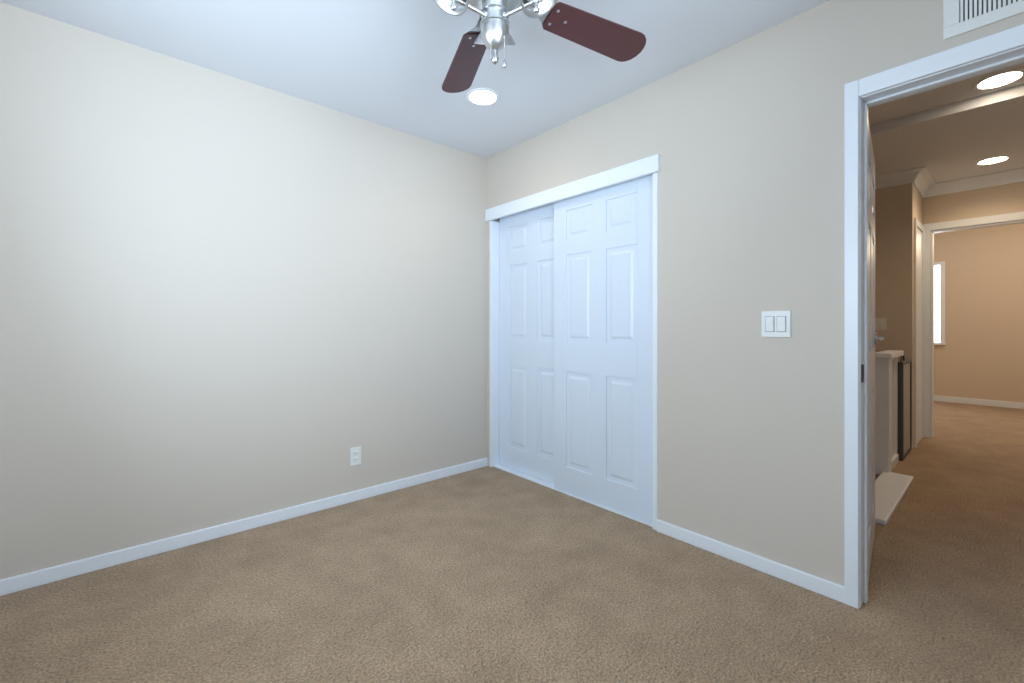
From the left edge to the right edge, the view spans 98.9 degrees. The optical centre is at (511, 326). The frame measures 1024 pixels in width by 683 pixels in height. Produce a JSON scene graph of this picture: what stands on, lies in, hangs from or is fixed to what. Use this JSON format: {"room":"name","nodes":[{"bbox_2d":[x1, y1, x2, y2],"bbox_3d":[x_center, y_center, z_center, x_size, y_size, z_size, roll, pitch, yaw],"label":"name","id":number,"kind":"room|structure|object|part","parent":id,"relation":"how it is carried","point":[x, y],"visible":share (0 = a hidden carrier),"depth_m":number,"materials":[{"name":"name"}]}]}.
{"room":"empty bedroom","nodes":[
{"label":"empty bedroom","id":0,"kind":"room"},
{"bbox_2d":[0,2,486,579],"bbox_3d":[-1.269,-0.157,2.621,2.990,2.720,0.120,0,0,-41],"label":"wall","id":1,"kind":"structure","parent":0,"point":[224,298],"depth_m":2.26,"materials":[{"name":"beige paint"}]},
{"bbox_2d":[0,458,487,595],"bbox_3d":[-1.212,1.071,2.579,2.720,0.065,0.018,0,0,-41],"label":"baseboard","id":2,"kind":"structure","parent":1,"relation":"attached to","point":[17,583],"depth_m":2.25,"materials":[{"name":"white paint"}]},
{"bbox_2d":[350,446,360,465],"bbox_3d":[-0.991,0.820,2.780,0.070,0.114,0.009,0,0,-41],"label":"electrical outlet","id":3,"kind":"object","parent":1,"relation":"attached to","point":[355,455],"visible":1,"depth_m":2.77,"materials":[{"name":"white plastic"}]},
{"bbox_2d":[0,0,828,158],"bbox_3d":[-0.169,-1.427,1.378,2.750,0.180,3.200,0,0,-41],"label":"ceiling","id":4,"kind":"structure","parent":0,"point":[386,63],"depth_m":2.11,"materials":[{"name":"white paint"}]},
{"bbox_2d":[466,88,498,105],"bbox_3d":[-0.170,-1.335,2.546,0.192,0.005,0.192,0,0,-41],"label":"recessed light","id":5,"kind":"object","parent":4,"relation":"in","point":[482,96],"visible":1,"depth_m":2.54,"materials":[{"name":"white paint"}]},
{"bbox_2d":[434,0,645,92],"bbox_3d":[-0.031,-1.093,1.476,1.218,0.489,1.233,0,0,-41],"label":"ceiling fan","id":6,"kind":"object","parent":4,"relation":"hanging from","point":[490,29],"visible":1,"depth_m":1.61,"materials":[{"name":"brown wood"}]},
{"bbox_2d":[0,401,1023,682],"bbox_3d":[2.835,1.153,3.181,9.880,0.100,4.720,0,0,-41],"label":"floor","id":7,"kind":"structure","parent":0,"point":[488,575],"depth_m":1.76,"materials":[{"name":"beige carpet"}]},
{"bbox_2d":[875,350,903,474],"bbox_3d":[2.954,0.648,3.429,0.566,0.910,0.105,0,0,-41],"label":"stair railing","id":8,"kind":"object","parent":7,"relation":"on","point":[886,414],"visible":0.83,"depth_m":3.27,"materials":[{"name":"white paint"}]},
{"bbox_2d":[898,355,911,460],"bbox_3d":[3.387,0.664,3.776,0.501,0.878,0.036,0,0,-41],"label":"baby gate","id":9,"kind":"object","parent":7,"relation":"on","point":[904,407],"visible":0.85,"depth_m":3.70,"materials":[{"name":"grey"}]},
{"bbox_2d":[487,0,1023,585],"bbox_3d":[0.946,-0.157,2.284,0.120,2.720,3.320,0,0,-41],"label":"wall","id":10,"kind":"structure","parent":0,"point":[745,140],"depth_m":2.01,"materials":[{"name":"beige paint"}]},
{"bbox_2d":[499,203,553,483],"bbox_3d":[0.164,0.095,3.223,0.035,2.000,0.760,0,0,-41],"label":"closet door","id":11,"kind":"structure","parent":10,"relation":"in","point":[526,342],"depth_m":3.26,"materials":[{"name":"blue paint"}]},
{"bbox_2d":[485,154,659,529],"bbox_3d":[0.338,0.087,2.954,0.142,2.032,1.501,0,0,-41],"label":"trim","id":12,"kind":"structure","parent":10,"relation":"attached to","point":[630,171],"depth_m":2.76,"materials":[{"name":"white paint"}]},
{"bbox_2d":[493,464,651,526],"bbox_3d":[0.351,1.100,2.963,0.090,0.006,1.405,0,0,-41],"label":"trim","id":13,"kind":"structure","parent":10,"relation":"attached to","point":[527,476],"depth_m":3.05,"materials":[{"name":"white paint"}]},
{"bbox_2d":[554,172,657,523],"bbox_3d":[0.550,0.095,2.716,0.035,2.000,0.760,0,0,-41],"label":"closet door","id":14,"kind":"structure","parent":10,"relation":"in","point":[602,346],"depth_m":2.67,"materials":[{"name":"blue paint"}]},
{"bbox_2d":[657,519,844,602],"bbox_3d":[1.057,1.071,2.056,0.014,0.065,0.828,0,0,-41],"label":"baseboard","id":15,"kind":"structure","parent":10,"relation":"attached to","point":[805,580],"depth_m":1.98,"materials":[{"name":"white paint"}]},
{"bbox_2d":[761,311,790,336],"bbox_3d":[1.165,-0.013,1.936,0.012,0.116,0.116,0,0,-41],"label":"light switch","id":16,"kind":"object","parent":10,"relation":"attached to","point":[775,323],"visible":1,"depth_m":1.93,"materials":[{"name":"white plastic"}]},
{"bbox_2d":[868,120,883,582],"bbox_3d":[1.699,0.104,2.120,0.793,1.985,0.162,0,0,-41],"label":"bedroom door","id":17,"kind":"structure","parent":10,"relation":"in","point":[873,338],"depth_m":2.08,"materials":[{"name":"blue paint"}]},
{"bbox_2d":[844,24,1023,608],"bbox_3d":[1.681,0.068,1.453,0.152,2.070,0.910,0,0,-41],"label":"door frame","id":18,"kind":"structure","parent":10,"relation":"attached to","point":[994,52],"depth_m":1.72,"materials":[{"name":"white paint"}]},
{"bbox_3d":[1.381,0.183,1.727,0.026,0.070,0.005,0,0,-41],"label":"door jamb strike","id":19,"kind":"part","parent":18,"relation":"part of","materials":[{"name":"silver metal"}]},
{"bbox_2d":[943,0,1023,39],"bbox_3d":[1.651,-1.129,1.389,0.008,0.240,0.405,0,0,-41],"label":"air vent","id":20,"kind":"object","parent":10,"relation":"in","point":[961,16],"visible":1,"depth_m":1.49,"materials":[{"name":"white plastic"}]},
{"bbox_2d":[875,472,913,524],"bbox_3d":[2.426,1.088,2.852,1.090,0.030,0.170,0,0,-41],"label":"step","id":21,"kind":"structure","parent":0,"point":[891,488],"depth_m":2.84,"materials":[{"name":"white paint"}]},
{"bbox_2d":[875,183,918,479],"bbox_3d":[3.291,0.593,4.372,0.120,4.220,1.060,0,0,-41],"label":"wall","id":22,"kind":"structure","parent":0,"point":[899,209],"depth_m":4.02,"materials":[{"name":"beige paint"}]},
{"bbox_2d":[875,166,928,188],"bbox_3d":[3.235,-1.347,4.269,0.100,0.100,1.180,0,0,-41],"label":"crown molding","id":23,"kind":"structure","parent":22,"relation":"attached to","point":[922,181],"depth_m":3.97,"materials":[{"name":"white paint"}]},
{"bbox_2d":[919,193,922,224],"bbox_3d":[3.857,-0.157,4.245,0.540,2.720,0.120,0,0,-41],"label":"wall","id":24,"kind":"structure","parent":0,"point":[920,198],"depth_m":4.30,"materials":[{"name":"beige paint"}]},
{"bbox_2d":[914,218,923,447],"bbox_3d":[3.898,0.053,4.191,0.590,2.100,0.017,0,0,-41],"label":"door frame","id":25,"kind":"structure","parent":24,"relation":"attached to","point":[918,331],"depth_m":4.16,"materials":[{"name":"white paint"}]},
{"bbox_2d":[914,172,935,196],"bbox_3d":[3.851,-1.347,4.093,0.570,0.100,0.100,0,0,-41],"label":"crown molding","id":26,"kind":"structure","parent":24,"relation":"attached to","point":[926,188],"depth_m":4.23,"materials":[{"name":"white paint"}]},
{"bbox_2d":[868,62,1023,182],"bbox_3d":[4.149,-1.457,3.862,6.770,0.120,4.000,0,0,-41],"label":"ceiling","id":27,"kind":"structure","parent":0,"point":[955,130],"depth_m":3.13,"materials":[{"name":"white paint"}]},
{"bbox_2d":[975,156,1010,164],"bbox_3d":[4.029,-1.395,3.671,0.206,0.005,0.206,0,0,-41],"label":"recessed light","id":28,"kind":"object","parent":27,"relation":"in","point":[993,160],"visible":1,"depth_m":3.67,"materials":[{"name":"white paint"}]},
{"bbox_2d":[973,69,1023,89],"bbox_3d":[2.894,-1.464,2.600,0.216,0.005,0.216,0,0,-41],"label":"recessed light","id":29,"kind":"object","parent":27,"relation":"in","point":[1004,78],"visible":1,"depth_m":2.59,"materials":[{"name":"white paint"}]},
{"bbox_2d":[923,181,1023,230],"bbox_3d":[4.445,-0.157,4.124,0.120,2.720,4.000,0,0,-41],"label":"wall","id":30,"kind":"structure","parent":0,"point":[1007,198],"depth_m":4.13,"materials":[{"name":"beige paint"}]},
{"bbox_2d":[922,168,1023,197],"bbox_3d":[4.382,-1.347,4.029,0.100,0.100,0.900,0,0,-41],"label":"crown molding","id":31,"kind":"structure","parent":30,"relation":"attached to","point":[1015,175],"depth_m":4.07,"materials":[{"name":"white paint"}]},
{"bbox_2d":[923,212,1023,437],"bbox_3d":[4.518,0.038,4.042,0.152,2.130,1.080,0,0,-41],"label":"trim","id":32,"kind":"structure","parent":30,"relation":"attached to","point":[989,221],"depth_m":4.35,"materials":[{"name":"white paint"}]},
{"bbox_2d":[934,223,1023,402],"bbox_3d":[6.729,-0.157,6.145,0.120,2.720,4.240,0,0,-41],"label":"wall","id":33,"kind":"structure","parent":0,"point":[979,354],"depth_m":6.14,"materials":[{"name":"beige paint"}]},
{"bbox_2d":[934,261,945,344],"bbox_3d":[5.965,-0.352,6.883,0.044,1.230,1.215,0,0,-41],"label":"room window","id":34,"kind":"structure","parent":33,"relation":"in","point":[939,303],"depth_m":6.49,"materials":[{"name":"white glass"}]},
{"bbox_2d":[934,395,1023,408],"bbox_3d":[6.679,1.061,6.101,0.014,0.085,4.000,0,0,-41],"label":"baseboard","id":35,"kind":"structure","parent":33,"relation":"attached to","point":[1007,404],"depth_m":6.17,"materials":[{"name":"white paint"}]}
]}

